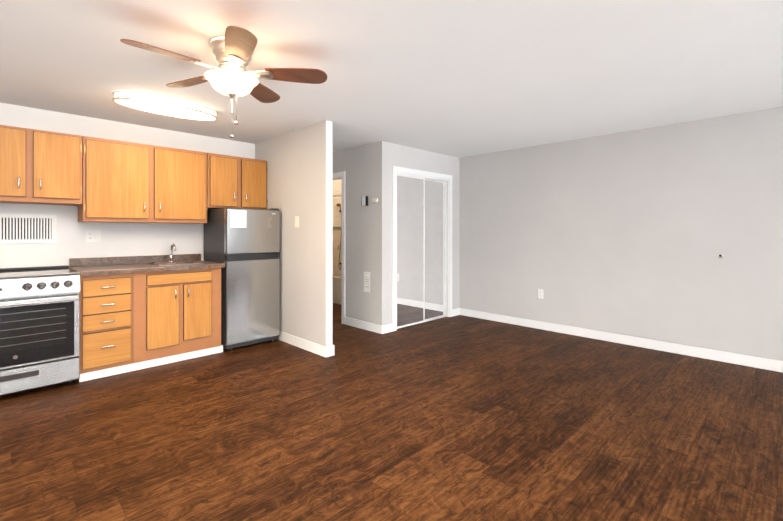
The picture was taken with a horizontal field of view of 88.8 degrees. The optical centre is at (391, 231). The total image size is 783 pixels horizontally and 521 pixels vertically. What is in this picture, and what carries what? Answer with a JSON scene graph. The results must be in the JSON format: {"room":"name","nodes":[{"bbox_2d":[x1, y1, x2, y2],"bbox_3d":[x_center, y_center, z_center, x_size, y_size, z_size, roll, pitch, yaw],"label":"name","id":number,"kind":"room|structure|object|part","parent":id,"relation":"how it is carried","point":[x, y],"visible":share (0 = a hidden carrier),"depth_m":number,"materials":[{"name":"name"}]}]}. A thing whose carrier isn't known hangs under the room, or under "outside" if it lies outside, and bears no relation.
{"room":"studio apartment","nodes":[
{"label":"studio apartment","id":0,"kind":"room"},
{"bbox_2d":[0,103,254,267],"bbox_3d":[-2.895,0.074,3.955,3.365,2.350,0.100,0,0,-45],"label":"wall","id":1,"kind":"structure","parent":0,"point":[131,239],"depth_m":3.93,"materials":[{"name":"white paint"}]},
{"bbox_2d":[0,213,56,243],"bbox_3d":[-3.234,-0.021,3.541,0.413,0.260,0.007,0,0,-45],"label":"air vent","id":2,"kind":"object","parent":1,"relation":"in","point":[26,228],"visible":1,"depth_m":3.55,"materials":[{"name":"white plastic"}]},
{"bbox_2d":[0,125,81,205],"bbox_3d":[-3.102,-0.546,3.416,0.700,0.610,0.368,0,0,-45],"label":"upper cabinet","id":3,"kind":"object","parent":1,"relation":"attached to","point":[40,167],"visible":1,"depth_m":3.36,"materials":[{"name":"wood"},{"name":"brushed metal handles"}]},
{"bbox_2d":[85,230,100,241],"bbox_3d":[-2.892,0.049,3.878,0.120,0.120,0.012,0,0,-45],"label":"outlet","id":4,"kind":"object","parent":1,"relation":"attached to","point":[92,235],"visible":1,"depth_m":3.88,"materials":[{"name":"white plastic"}]},
{"bbox_2d":[78,136,206,223],"bbox_3d":[-2.469,-0.468,4.045,1.074,0.765,0.368,0,0,-45],"label":"upper cabinet","id":5,"kind":"object","parent":1,"relation":"attached to","point":[126,182],"visible":1,"depth_m":3.88,"materials":[{"name":"wood"}]},
{"bbox_2d":[207,153,266,208],"bbox_3d":[-1.840,-0.552,4.671,0.691,0.595,0.368,0,0,-45],"label":"upper cabinet","id":6,"kind":"object","parent":1,"relation":"attached to","point":[236,182],"visible":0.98,"depth_m":4.54,"materials":[{"name":"wood"},{"name":"brushed metal handles"}]},
{"bbox_2d":[255,120,331,346],"bbox_3d":[-1.159,0.075,4.540,0.080,2.350,1.520,0,0,-45],"label":"wall","id":7,"kind":"structure","parent":0,"point":[299,172],"depth_m":4.25,"materials":[{"name":"grey paint"}]},
{"bbox_2d":[295,216,298,226],"bbox_3d":[-1.029,-0.100,4.345,0.009,0.120,0.074,0,0,-45],"label":"light switch","id":8,"kind":"object","parent":7,"relation":"attached to","point":[296,221],"visible":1,"depth_m":4.34,"materials":[{"name":"white plastic"}]},
{"bbox_2d":[278,331,329,356],"bbox_3d":[-1.183,1.200,4.505,0.029,0.100,1.534,0,0,-45],"label":"baseboard","id":9,"kind":"structure","parent":7,"relation":"attached to","point":[307,345],"depth_m":4.21,"materials":[{"name":"white wood"}]},
{"bbox_2d":[330,345,333,355],"bbox_3d":[-1.856,1.201,5.302,0.019,0.100,3.614,0,0,-45],"label":"baseboard","id":10,"kind":"structure","parent":7,"relation":"attached to","point":[332,346],"depth_m":4.01,"materials":[{"name":"white wood"}]},
{"bbox_2d":[332,179,341,275],"bbox_3d":[-0.592,0.077,6.543,1.520,2.350,1.640,0,0,-45],"label":"panels","id":11,"kind":"object","parent":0,"point":[336,217],"depth_m":7.28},
{"bbox_2d":[336,203,341,269],"bbox_3d":[-0.925,0.101,7.234,0.227,1.201,0.178,0,0,-45],"label":"shower head","id":12,"kind":"object","parent":11,"relation":"attached to","point":[340,245],"visible":0.94,"depth_m":7.26},
{"bbox_2d":[332,142,377,323],"bbox_3d":[-1.293,0.077,6.113,0.080,2.350,3.260,0,0,-45],"label":"wall","id":13,"kind":"structure","parent":0,"point":[358,165],"depth_m":5.16,"materials":[{"name":"grey paint"}]},
{"bbox_2d":[332,171,344,323],"bbox_3d":[-0.910,0.224,5.718,0.095,2.055,0.890,0,0,-45],"label":"door frame","id":14,"kind":"structure","parent":13,"relation":"attached to","point":[338,175],"depth_m":5.39,"materials":[{"name":"white wood"}]},
{"bbox_2d":[361,196,367,205],"bbox_3d":[-0.339,-0.379,5.067,0.041,0.120,0.084,0,0,-45],"label":"thermostat","id":15,"kind":"object","parent":13,"relation":"attached to","point":[364,200],"visible":1,"depth_m":5.04,"materials":[{"name":"white plastic"}]},
{"bbox_2d":[345,317,385,333],"bbox_3d":[-0.366,1.201,5.114,0.014,0.100,0.726,0,0,-45],"label":"baseboard","id":16,"kind":"structure","parent":13,"relation":"attached to","point":[381,329],"depth_m":5.05,"materials":[{"name":"white wood"}]},
{"bbox_2d":[364,272,369,291],"bbox_3d":[-0.315,0.643,5.061,0.015,0.255,0.120,0,0,-45],"label":"air vent","id":17,"kind":"object","parent":13,"relation":"in","point":[366,281],"visible":1,"depth_m":5.05,"materials":[{"name":"white plastic"}]},
{"bbox_2d":[0,303,782,520],"bbox_3d":[0.099,1.298,2.743,6.100,0.100,10.200,0,0,-45],"label":"floor","id":18,"kind":"structure","parent":0,"point":[460,418],"depth_m":2.44,"materials":[{"name":"wood"}]},
{"bbox_2d":[0,265,79,394],"bbox_3d":[-3.019,0.783,3.196,0.766,0.930,0.760,0,0,-45],"label":"range","id":19,"kind":"object","parent":18,"relation":"on","point":[39,326],"visible":0.98,"depth_m":3.06,"materials":[{"name":"silver metal"}]},
{"bbox_2d":[69,243,224,381],"bbox_3d":[-2.362,0.687,3.922,1.181,1.125,0.688,0,0,-45],"label":"base cabinet","id":20,"kind":"object","parent":18,"relation":"on","point":[139,312],"visible":1,"depth_m":3.67,"materials":[{"name":"wood"},{"name":"brushed metal handles"},{"name":"white painted toe kick"}]},
{"bbox_2d":[204,208,279,350],"bbox_3d":[-1.699,0.498,4.540,0.615,1.505,0.637,0,0,-45],"label":"refrigerator","id":21,"kind":"object","parent":18,"relation":"on","point":[242,245],"visible":0.94,"depth_m":4.29,"materials":[{"name":"silver metal"}]},
{"bbox_2d":[332,275,341,304],"bbox_3d":[-0.323,1.028,6.809,0.746,0.450,1.620,0,0,-45],"label":"bathtub","id":22,"kind":"object","parent":18,"relation":"on","point":[336,289],"visible":0.04,"depth_m":6.92,"materials":[{"name":"ceramic"}]},
{"bbox_2d":[0,0,782,157],"bbox_3d":[0.099,-1.152,2.746,6.100,0.100,10.200,0,0,-45],"label":"ceiling","id":23,"kind":"structure","parent":0,"point":[460,78],"depth_m":2.65,"materials":[{"name":"paint"}]},
{"bbox_2d":[112,91,217,120],"bbox_3d":[-1.908,-1.058,3.429,0.810,0.086,0.346,0,0,-45],"label":"oval ceiling light","id":24,"kind":"object","parent":23,"relation":"attached to","point":[162,105],"visible":1,"depth_m":3.32,"materials":[{"name":"white plastic"}]},
{"bbox_2d":[120,25,326,137],"bbox_3d":[-0.982,-0.829,2.347,1.027,0.547,1.073,0,0,-45],"label":"ceiling fan","id":25,"kind":"object","parent":23,"relation":"hanging from","point":[233,48],"visible":1,"depth_m":2.31,"materials":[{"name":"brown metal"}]},
{"bbox_3d":[-0.949,-0.859,2.380,0.300,0.091,0.300,0,0,-45],"label":"lamp shade","id":26,"kind":"part","parent":25,"relation":"part of","materials":[{"name":"white glass"}]},
{"bbox_2d":[378,141,458,324],"bbox_3d":[0.424,0.076,5.466,1.600,2.350,0.080,0,0,-45],"label":"wall","id":27,"kind":"structure","parent":0,"point":[390,155],"depth_m":4.99,"materials":[{"name":"grey paint"}]},
{"bbox_2d":[392,166,451,330],"bbox_3d":[0.422,0.219,5.453,1.230,2.065,0.095,0,0,-45],"label":"door frame","id":28,"kind":"structure","parent":27,"relation":"attached to","point":[396,170],"depth_m":5.41,"materials":[{"name":"white wood"}]},
{"bbox_2d":[397,174,447,329],"bbox_3d":[0.419,0.264,5.456,1.076,1.975,0.058,0,0,-45],"label":"mirrored closet doors","id":29,"kind":"structure","parent":27,"relation":"in","point":[421,250],"depth_m":5.40,"materials":[{"name":"silver glass"}]},
{"bbox_2d":[459,107,782,360],"bbox_3d":[2.225,0.075,4.860,0.100,2.350,10.200,0,0,-45],"label":"wall","id":30,"kind":"structure","parent":0,"point":[634,233],"depth_m":4.32,"materials":[{"name":"grey paint"}]},
{"bbox_2d":[538,289,543,298],"bbox_3d":[1.904,0.801,5.104,0.008,0.120,0.074,0,0,-45],"label":"wall outlet","id":31,"kind":"object","parent":30,"relation":"attached to","point":[541,293],"visible":1,"depth_m":5.10,"materials":[{"name":"white plastic"}]},
{"bbox_2d":[458,308,782,371],"bbox_3d":[3.363,1.199,3.635,0.014,0.100,6.660,0,0,-45],"label":"baseboard","id":32,"kind":"structure","parent":30,"relation":"attached to","point":[693,351],"depth_m":4.30,"materials":[{"name":"white wood"}]}
]}

